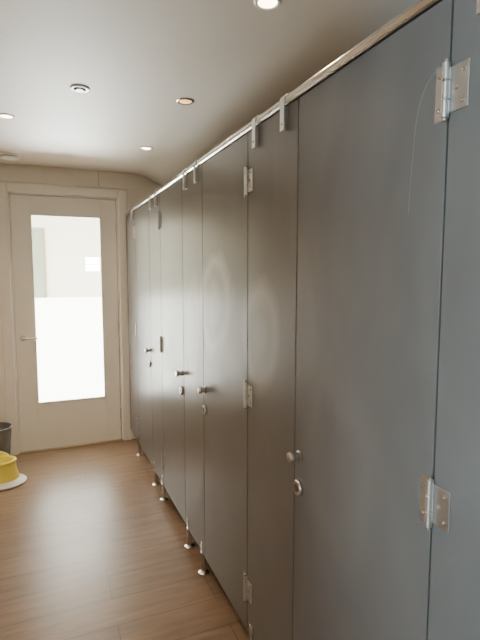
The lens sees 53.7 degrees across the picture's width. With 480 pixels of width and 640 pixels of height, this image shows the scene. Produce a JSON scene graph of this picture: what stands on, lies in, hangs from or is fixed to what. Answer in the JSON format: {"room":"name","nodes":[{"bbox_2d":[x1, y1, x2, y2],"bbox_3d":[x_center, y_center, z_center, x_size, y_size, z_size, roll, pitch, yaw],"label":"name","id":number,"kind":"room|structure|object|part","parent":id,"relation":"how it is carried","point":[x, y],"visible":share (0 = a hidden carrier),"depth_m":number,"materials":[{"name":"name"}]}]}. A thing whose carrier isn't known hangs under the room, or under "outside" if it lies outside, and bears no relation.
{"room":"public restroom","nodes":[
{"label":"public restroom","id":0,"kind":"room"},
{"bbox_2d":[31,216,101,297],"bbox_3d":[-2.279,-0.335,6.252,2.600,2.500,0.100,-2,6,-22],"label":"wall","id":1,"kind":"structure","parent":0,"point":[68,240],"depth_m":6.18,"materials":[{"name":"paint"}]},
{"bbox_2d":[32,228,46,297],"bbox_3d":[-2.634,-0.687,5.998,0.335,0.950,0.030,-2,6,-22],"label":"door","id":2,"kind":"structure","parent":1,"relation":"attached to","point":[38,234],"depth_m":6.03,"materials":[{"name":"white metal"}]},
{"bbox_3d":[-2.487,-0.693,6.059,0.015,0.950,0.030,-2,6,-22],"label":"board frame","id":3,"kind":"part","parent":2,"relation":"part of","materials":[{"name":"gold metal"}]},
{"bbox_2d":[85,257,99,270],"bbox_3d":[-1.976,-0.746,6.344,0.180,0.180,0.010,-2,6,-22],"label":"glass","id":4,"kind":"object","parent":1,"relation":"attached to","point":[89,260],"visible":1,"depth_m":6.34,"materials":[{"name":"white glass"}]},
{"bbox_2d":[0,163,161,438],"bbox_3d":[-1.023,-0.098,4.329,3.070,2.400,0.120,-2,6,-22],"label":"wall","id":5,"kind":"structure","parent":0,"point":[144,186],"depth_m":3.98,"materials":[{"name":"beige paint"}]},
{"bbox_2d":[0,182,20,454],"bbox_3d":[-1.904,0.039,3.972,0.031,2.195,0.124,-2,6,-22],"label":"door frame","id":6,"kind":"structure","parent":5,"relation":"attached to","point":[8,208],"depth_m":3.92,"materials":[{"name":"white paint"}]},
{"bbox_2d":[9,203,20,445],"bbox_3d":[-1.889,0.037,3.995,0.018,2.195,0.032,-2,6,-22],"label":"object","id":7,"kind":"object","parent":5,"relation":"attached to","point":[9,203],"visible":0.07,"depth_m":3.98,"materials":[{"name":"white paint"}]},
{"bbox_2d":[6,182,120,451],"bbox_3d":[-1.494,-0.009,4.129,0.874,2.240,0.142,-2,6,-22],"label":"door","id":8,"kind":"structure","parent":5,"relation":"in","point":[43,199],"depth_m":4.02,"materials":[{"name":"white paint"}]},
{"bbox_3d":[-1.810,0.048,3.986,0.144,2.155,0.044,-2,6,-22],"label":"stile","id":9,"kind":"part","parent":8,"relation":"part of","materials":[{"name":"beige wood"}]},
{"bbox_2d":[29,214,38,403],"bbox_3d":[-1.730,-0.078,3.989,0.014,1.605,0.022,-2,6,-22],"label":"bead","id":10,"kind":"object","parent":8,"relation":"attached to","point":[29,214],"visible":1,"depth_m":3.98,"materials":[{"name":"paint"}]},
{"bbox_3d":[-1.480,-0.963,4.026,0.571,0.150,0.044,-2,6,-22],"label":"rail","id":11,"kind":"part","parent":8,"relation":"part of","materials":[{"name":"paint"}]},
{"bbox_2d":[31,214,99,218],"bbox_3d":[-1.473,-0.880,4.018,0.543,0.014,0.022,-2,6,-22],"label":"bead","id":12,"kind":"object","parent":8,"relation":"attached to","point":[31,214],"visible":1,"depth_m":4.00,"materials":[{"name":"paint"}]},
{"bbox_2d":[37,398,106,448],"bbox_3d":[-1.480,0.908,4.207,0.571,0.400,0.044,-2,6,-22],"label":"rail","id":13,"kind":"object","parent":8,"relation":"attached to","point":[68,423],"visible":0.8,"depth_m":4.18,"materials":[{"name":"paint"}]},
{"bbox_2d":[35,297,103,401],"bbox_3d":[-1.479,0.256,4.143,0.571,0.910,0.006,-2,6,-22],"label":"glass pane","id":14,"kind":"object","parent":13,"relation":"attached to","point":[69,332],"visible":1,"depth_m":4.14,"materials":[{"name":"white glass"}]},
{"bbox_2d":[39,396,104,403],"bbox_3d":[-1.473,0.704,4.172,0.543,0.014,0.022,-2,6,-22],"label":"bead","id":15,"kind":"object","parent":13,"relation":"on","point":[56,401],"visible":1,"depth_m":4.16,"materials":[{"name":"paint"}]},
{"bbox_2d":[99,217,105,397],"bbox_3d":[-1.216,-0.099,4.202,0.014,1.605,0.022,-2,6,-22],"label":"bead","id":16,"kind":"object","parent":8,"relation":"attached to","point":[100,217],"visible":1,"depth_m":4.19,"materials":[{"name":"paint"}]},
{"bbox_3d":[-1.159,0.022,4.256,0.125,2.155,0.044,-2,6,-22],"label":"stile","id":17,"kind":"part","parent":8,"relation":"part of","materials":[{"name":"beige wood"}]},
{"bbox_3d":[-1.808,0.155,3.946,0.052,0.052,0.050,-2,6,-22],"label":"rose","id":18,"kind":"object","parent":8,"relation":"attached to","visible":0},
{"bbox_2d":[22,337,37,339],"bbox_3d":[-1.747,0.156,3.945,0.120,0.020,0.026,-2,6,-22],"label":"lever","id":19,"kind":"object","parent":18,"relation":"attached to","point":[32,338],"visible":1,"depth_m":3.94,"materials":[{"name":"metal"}]},
{"bbox_2d":[0,179,135,189],"bbox_3d":[-1.622,-1.130,3.909,1.520,0.010,0.008,-2,6,-22],"label":"trim","id":20,"kind":"structure","parent":5,"relation":"attached to","point":[0,179],"depth_m":3.98,"materials":[{"name":"white paint"}]},
{"bbox_2d":[115,198,123,439],"bbox_3d":[-1.092,0.007,4.308,0.031,2.195,0.124,-2,6,-22],"label":"door frame","id":21,"kind":"structure","parent":5,"relation":"attached to","point":[116,200],"depth_m":4.25,"materials":[{"name":"white paint"}]},
{"bbox_2d":[118,190,131,440],"bbox_3d":[-1.032,-0.016,4.256,0.078,2.250,0.021,-2,6,-22],"label":"trim","id":22,"kind":"structure","parent":5,"relation":"attached to","point":[122,194],"depth_m":4.24,"materials":[{"name":"white paint"}]},
{"bbox_2d":[128,189,135,438],"bbox_3d":[-0.975,-0.025,4.285,0.020,2.262,0.012,-2,6,-22],"label":"trim","id":23,"kind":"structure","parent":5,"relation":"attached to","point":[129,190],"depth_m":4.18,"materials":[{"name":"white paint"}]},
{"bbox_2d":[0,439,248,639],"bbox_3d":[-1.288,1.358,2.259,5.250,0.100,8.900,-2,6,-22],"label":"floor","id":24,"kind":"structure","parent":0,"point":[90,549],"depth_m":2.54,"materials":[{"name":"brown wood"}]},
{"bbox_2d":[0,422,11,454],"bbox_3d":[-1.916,1.000,3.714,0.250,0.333,0.250,-2,6,-22],"label":"waste bin","id":25,"kind":"object","parent":24,"relation":"on","point":[5,427],"visible":0.71,"depth_m":3.68,"materials":[{"name":"grey metal"}]},
{"bbox_2d":[0,451,26,490],"bbox_3d":[-1.731,1.075,3.445,0.326,0.235,0.277,-2,6,-22],"label":"child potty","id":26,"kind":"object","parent":24,"relation":"on","point":[10,477],"visible":1,"depth_m":3.41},
{"bbox_2d":[0,455,19,483],"bbox_3d":[-1.731,1.081,3.446,0.232,0.138,0.209,-2,6,-22],"label":"bowl","id":27,"kind":"object","parent":26,"relation":"on","point":[9,473],"depth_m":3.41,"materials":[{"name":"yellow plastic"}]},
{"bbox_2d":[19,438,122,453],"bbox_3d":[-1.485,1.114,4.215,0.870,0.008,0.090,-2,6,-22],"label":"threshold","id":28,"kind":"object","parent":24,"relation":"on","point":[121,439],"visible":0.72,"depth_m":4.17,"materials":[{"name":"brown wood"}]},
{"bbox_2d":[126,211,142,455],"bbox_3d":[-0.912,0.117,4.070,0.058,2.022,0.464,-2,6,-22],"label":"pilaster","id":29,"kind":"object","parent":24,"relation":"on","point":[130,241],"visible":0.67,"depth_m":4.05,"materials":[{"name":"grey laminate"}]},
{"bbox_2d":[149,194,168,500],"bbox_3d":[-0.560,0.198,3.228,0.058,2.022,0.360,-2,6,-22],"label":"pilaster","id":30,"kind":"object","parent":24,"relation":"on","point":[154,234],"depth_m":3.21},
{"bbox_2d":[182,165,209,575],"bbox_3d":[-0.233,0.274,2.444,0.058,2.022,0.368,-2,6,-22],"label":"pilaster","id":31,"kind":"object","parent":24,"relation":"on","point":[192,217],"depth_m":2.42,"materials":[{"name":"grey laminate"}]},
{"bbox_3d":[0.776,0.327,1.908,1.422,2.020,0.052,-2,6,-22],"label":"cubicle divider","id":32,"kind":"object","parent":24,"relation":"on","visible":0},
{"bbox_2d":[247,384,251,407],"bbox_3d":[0.036,0.283,1.765,0.003,0.080,0.042,-2,6,-22],"label":"hinge post leaf","id":33,"kind":"object","parent":32,"relation":"attached to","point":[249,399],"visible":1,"depth_m":1.76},
{"bbox_3d":[0.036,0.283,1.765,0.003,0.080,0.042,-2,6,-22],"label":"post","id":34,"kind":"part","parent":33,"relation":"part of","materials":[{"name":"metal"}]},
{"bbox_2d":[247,579,251,604],"bbox_3d":[0.036,1.055,1.840,0.003,0.080,0.042,-2,6,-22],"label":"hinge post leaf","id":35,"kind":"object","parent":32,"relation":"attached to","point":[249,594],"visible":1,"depth_m":1.83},
{"bbox_2d":[243,593,246,600],"bbox_3d":[0.021,1.086,1.864,0.015,0.032,0.015,-2,6,-22],"label":"hinge knuckle","id":36,"kind":"object","parent":35,"relation":"attached to","point":[244,594],"visible":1,"depth_m":1.86},
{"bbox_2d":[243,585,246,592],"bbox_3d":[0.021,1.053,1.861,0.015,0.032,0.015,-2,6,-22],"label":"hinge knuckle","id":37,"kind":"object","parent":35,"relation":"attached to","point":[244,586],"visible":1,"depth_m":1.85},
{"bbox_2d":[243,577,246,584],"bbox_3d":[0.021,1.020,1.858,0.015,0.032,0.015,-2,6,-22],"label":"hinge knuckle","id":38,"kind":"object","parent":35,"relation":"attached to","point":[244,578],"visible":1,"depth_m":1.85},
{"bbox_3d":[0.036,1.055,1.840,0.003,0.080,0.042,-2,6,-22],"label":"post","id":39,"kind":"part","parent":35,"relation":"part of","materials":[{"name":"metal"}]},
{"bbox_2d":[248,168,252,191],"bbox_3d":[0.036,-0.498,1.690,0.003,0.080,0.042,-2,6,-22],"label":"hinge post leaf","id":40,"kind":"object","parent":32,"relation":"attached to","point":[250,175],"visible":1,"depth_m":1.68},
{"bbox_2d":[244,176,247,185],"bbox_3d":[0.021,-0.500,1.710,0.015,0.032,0.015,-2,6,-22],"label":"hinge knuckle","id":41,"kind":"object","parent":40,"relation":"attached to","point":[245,177],"visible":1,"depth_m":1.70},
{"bbox_2d":[244,167,247,176],"bbox_3d":[0.021,-0.534,1.707,0.015,0.032,0.015,-2,6,-22],"label":"hinge knuckle","id":42,"kind":"object","parent":40,"relation":"attached to","point":[245,168],"visible":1,"depth_m":1.70},
{"bbox_2d":[244,186,247,194],"bbox_3d":[0.021,-0.467,1.713,0.015,0.032,0.015,-2,6,-22],"label":"hinge knuckle","id":43,"kind":"object","parent":40,"relation":"attached to","point":[245,187],"visible":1,"depth_m":1.71},
{"bbox_3d":[0.036,-0.498,1.690,0.003,0.080,0.042,-2,6,-22],"label":"post","id":44,"kind":"part","parent":40,"relation":"part of","materials":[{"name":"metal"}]},
{"bbox_3d":[0.436,0.248,2.721,1.422,2.020,0.052,-2,6,-22],"label":"cubicle divider","id":45,"kind":"object","parent":24,"relation":"on","visible":0},
{"bbox_2d":[160,179,185,523],"bbox_3d":[-0.398,0.181,2.832,0.018,1.912,0.509,-2,6,-22],"label":"door","id":46,"kind":"structure","parent":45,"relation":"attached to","point":[171,239],"depth_m":2.79,"materials":[{"name":"grey laminate"}]},
{"bbox_2d":[202,134,247,629],"bbox_3d":[-0.065,0.259,2.037,0.018,1.912,0.527,-2,6,-22],"label":"door","id":47,"kind":"structure","parent":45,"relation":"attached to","point":[224,203],"depth_m":1.98,"materials":[{"name":"grey laminate"}]},
{"bbox_2d":[202,405,207,414],"bbox_3d":[-0.168,0.430,2.262,0.012,0.048,0.048,-2,6,-22],"label":"escutcheon","id":48,"kind":"object","parent":47,"relation":"attached to","point":[205,412],"visible":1,"depth_m":2.25,"materials":[{"name":"metal"}]},
{"bbox_2d":[175,370,182,376],"bbox_3d":[-0.339,0.295,2.626,0.038,0.035,0.035,-2,6,-22],"label":"door knob","id":49,"kind":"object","parent":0,"point":[177,373],"depth_m":2.62,"materials":[{"name":"silver metal"}]},
{"bbox_2d":[197,386,206,393],"bbox_3d":[-0.180,0.332,2.248,0.038,0.035,0.035,-2,6,-22],"label":"door knob","id":50,"kind":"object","parent":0,"point":[200,389],"depth_m":2.24,"materials":[{"name":"silver metal"}]},
{"bbox_2d":[0,0,416,185],"bbox_3d":[-0.815,-0.871,0.902,5.250,0.400,6.440,-2,6,-22],"label":"ceiling","id":51,"kind":"structure","parent":0,"point":[236,59],"depth_m":2.00,"materials":[{"name":"white paint"}]},
{"bbox_2d":[0,113,14,118],"bbox_3d":[-1.306,-1.138,2.651,0.090,0.006,0.090,-2,6,-22],"label":"recessed light","id":52,"kind":"object","parent":51,"relation":"in","point":[2,115],"visible":1,"depth_m":2.64,"materials":[{"name":"white plastic"}]},
{"bbox_2d":[0,152,19,160],"bbox_3d":[-1.713,-1.208,3.520,0.150,0.034,0.150,-2,6,-22],"label":"smoke detector","id":53,"kind":"object","parent":51,"relation":"attached to","point":[3,155],"visible":1,"depth_m":3.48,"materials":[{"name":"white plastic"}]},
{"bbox_2d":[70,84,89,92],"bbox_3d":[-0.761,-1.095,2.253,0.090,0.015,0.090,-2,6,-22],"label":"ceiling air vent","id":54,"kind":"object","parent":51,"relation":"attached to","point":[79,88],"depth_m":2.24,"materials":[{"name":"white plastic"}]},
{"bbox_2d":[140,146,152,149],"bbox_3d":[-0.656,-1.204,3.324,0.090,0.006,0.090,-2,6,-22],"label":"recessed light","id":55,"kind":"object","parent":51,"relation":"in","point":[142,147],"visible":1,"depth_m":3.32,"materials":[{"name":"white plastic"}]},
{"bbox_2d":[176,98,193,104],"bbox_3d":[-0.280,-1.116,2.424,0.090,0.006,0.090,-2,6,-22],"label":"recessed light","id":56,"kind":"object","parent":51,"relation":"in","point":[183,101],"visible":1,"depth_m":2.41,"materials":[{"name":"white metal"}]},
{"bbox_2d":[254,0,281,10],"bbox_3d":[0.090,-1.030,1.540,0.090,0.006,0.090,-2,6,-22],"label":"recessed light","id":57,"kind":"object","parent":51,"relation":"in","point":[266,5],"visible":1,"depth_m":1.54,"materials":[{"name":"white plastic"}]},
{"bbox_2d":[247,99,298,639],"bbox_3d":[0.108,0.353,1.631,0.058,2.022,0.389,-2,6,-22],"label":"pilaster","id":58,"kind":"object","parent":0,"point":[273,200],"depth_m":1.59,"materials":[{"name":"grey laminate"}]},
{"bbox_2d":[287,450,302,462],"bbox_3d":[0.164,0.411,1.424,0.038,0.035,0.035,-2,6,-22],"label":"door knob","id":59,"kind":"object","parent":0,"point":[292,457],"depth_m":1.42,"materials":[{"name":"silver metal"}]},
{"bbox_2d":[428,0,479,639],"bbox_3d":[0.468,0.437,0.770,0.058,2.022,0.421,-2,6,-22],"label":"pilaster","id":60,"kind":"object","parent":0,"point":[454,599],"depth_m":0.86,"materials":[{"name":"grey laminate"}]},
{"bbox_3d":[1.136,0.411,1.047,1.422,2.020,0.052,-2,6,-22],"label":"cubicle divider","id":61,"kind":"object","parent":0,"visible":0},
{"bbox_2d":[293,0,453,639],"bbox_3d":[0.284,0.340,1.202,0.018,1.912,0.552,-2,6,-22],"label":"door","id":62,"kind":"structure","parent":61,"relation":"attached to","point":[370,268],"depth_m":1.10,"materials":[{"name":"grey laminate"}]},
{"bbox_2d":[293,479,303,495],"bbox_3d":[0.176,0.509,1.439,0.012,0.048,0.048,-2,6,-22],"label":"escutcheon","id":63,"kind":"object","parent":62,"relation":"attached to","point":[298,482],"visible":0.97,"depth_m":1.43,"materials":[{"name":"metal"}]},
{"bbox_2d":[419,473,427,521],"bbox_3d":[0.374,0.361,0.958,0.003,0.100,0.026,-2,6,-22],"label":"leaf","id":64,"kind":"structure","parent":62,"relation":"attached to","point":[423,476],"depth_m":0.96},
{"bbox_2d":[408,66,439,211],"bbox_3d":[0.359,-0.345,0.929,0.001,0.266,0.072,-2,6,-22],"label":"scratch","id":65,"kind":"object","parent":62,"relation":"attached to","point":[439,66],"visible":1,"depth_m":0.95},
{"bbox_2d":[435,66,442,123],"bbox_3d":[0.374,-0.420,0.882,0.003,0.100,0.026,-2,6,-22],"label":"leaf","id":66,"kind":"structure","parent":62,"relation":"attached to","point":[438,100],"depth_m":0.89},
{"bbox_2d":[432,484,450,532],"bbox_3d":[0.391,0.365,0.919,0.003,0.080,0.042,-2,6,-22],"label":"hinge post leaf","id":67,"kind":"object","parent":61,"relation":"attached to","point":[443,514],"visible":1,"depth_m":0.92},
{"bbox_2d":[424,511,432,527],"bbox_3d":[0.375,0.396,0.943,0.015,0.032,0.015,-2,6,-22],"label":"hinge knuckle","id":68,"kind":"object","parent":67,"relation":"attached to","point":[428,519],"visible":1,"depth_m":0.94},
{"bbox_2d":[425,495,432,511],"bbox_3d":[0.375,0.363,0.940,0.015,0.032,0.015,-2,6,-22],"label":"hinge knuckle","id":69,"kind":"object","parent":67,"relation":"attached to","point":[428,499],"visible":1,"depth_m":0.93},
{"bbox_2d":[426,476,432,529],"bbox_3d":[0.375,0.363,0.940,0.009,0.108,0.009,-2,6,-22],"label":"pin","id":70,"kind":"object","parent":69,"relation":"in","point":[429,477],"depth_m":0.94,"materials":[{"name":"silver metal"}]},
{"bbox_2d":[426,478,433,495],"bbox_3d":[0.375,0.330,0.936,0.015,0.032,0.015,-2,6,-22],"label":"hinge knuckle","id":71,"kind":"object","parent":67,"relation":"attached to","point":[429,483],"visible":1,"depth_m":0.93},
{"bbox_3d":[0.391,0.365,0.919,0.003,0.080,0.042,-2,6,-22],"label":"post","id":72,"kind":"part","parent":67,"relation":"part of","materials":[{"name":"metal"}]},
{"bbox_2d":[449,58,470,112],"bbox_3d":[0.391,-0.416,0.843,0.003,0.080,0.042,-2,6,-22],"label":"hinge post leaf","id":73,"kind":"object","parent":61,"relation":"attached to","point":[462,78],"visible":1,"depth_m":0.84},
{"bbox_2d":[440,99,449,118],"bbox_3d":[0.375,-0.385,0.867,0.015,0.032,0.015,-2,6,-22],"label":"hinge knuckle","id":74,"kind":"object","parent":73,"relation":"attached to","point":[445,104],"visible":1,"depth_m":0.86},
{"bbox_2d":[441,80,450,99],"bbox_3d":[0.375,-0.418,0.864,0.015,0.032,0.015,-2,6,-22],"label":"hinge knuckle","id":75,"kind":"object","parent":73,"relation":"attached to","point":[445,88],"visible":1,"depth_m":0.86},
{"bbox_2d":[442,58,449,121],"bbox_3d":[0.375,-0.418,0.864,0.009,0.108,0.009,-2,6,-22],"label":"pin","id":76,"kind":"object","parent":75,"relation":"in","point":[447,59],"depth_m":0.86,"materials":[{"name":"silver metal"}]},
{"bbox_2d":[442,61,450,80],"bbox_3d":[0.375,-0.452,0.861,0.015,0.032,0.015,-2,6,-22],"label":"hinge knuckle","id":77,"kind":"object","parent":73,"relation":"attached to","point":[446,66],"visible":1,"depth_m":0.85},
{"bbox_3d":[0.391,-0.416,0.843,0.003,0.080,0.042,-2,6,-22],"label":"post","id":78,"kind":"part","parent":73,"relation":"part of","materials":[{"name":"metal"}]},
{"bbox_3d":[0.108,0.172,3.505,1.422,2.020,0.052,-2,6,-22],"label":"cubicle divider","id":79,"kind":"object","parent":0,"visible":0},
{"bbox_2d":[135,202,152,465],"bbox_3d":[-0.727,0.105,3.619,0.018,1.912,0.524,-2,6,-22],"label":"door","id":80,"kind":"structure","parent":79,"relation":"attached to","point":[142,213],"depth_m":3.59,"materials":[{"name":"grey laminate"}]},
{"bbox_3d":[0.825,0.519,-0.084,0.058,2.022,0.364,-2,6,-22],"label":"pilaster","id":81,"kind":"object","parent":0,"visible":0},
{"bbox_2d":[125,0,479,220],"bbox_3d":[-0.046,-0.674,1.885,0.052,0.114,5.020,-2,6,-22],"label":"rail","id":82,"kind":"object","parent":81,"relation":"attached to","point":[419,7],"visible":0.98,"depth_m":1.32,"materials":[{"name":"metal"}]}
]}

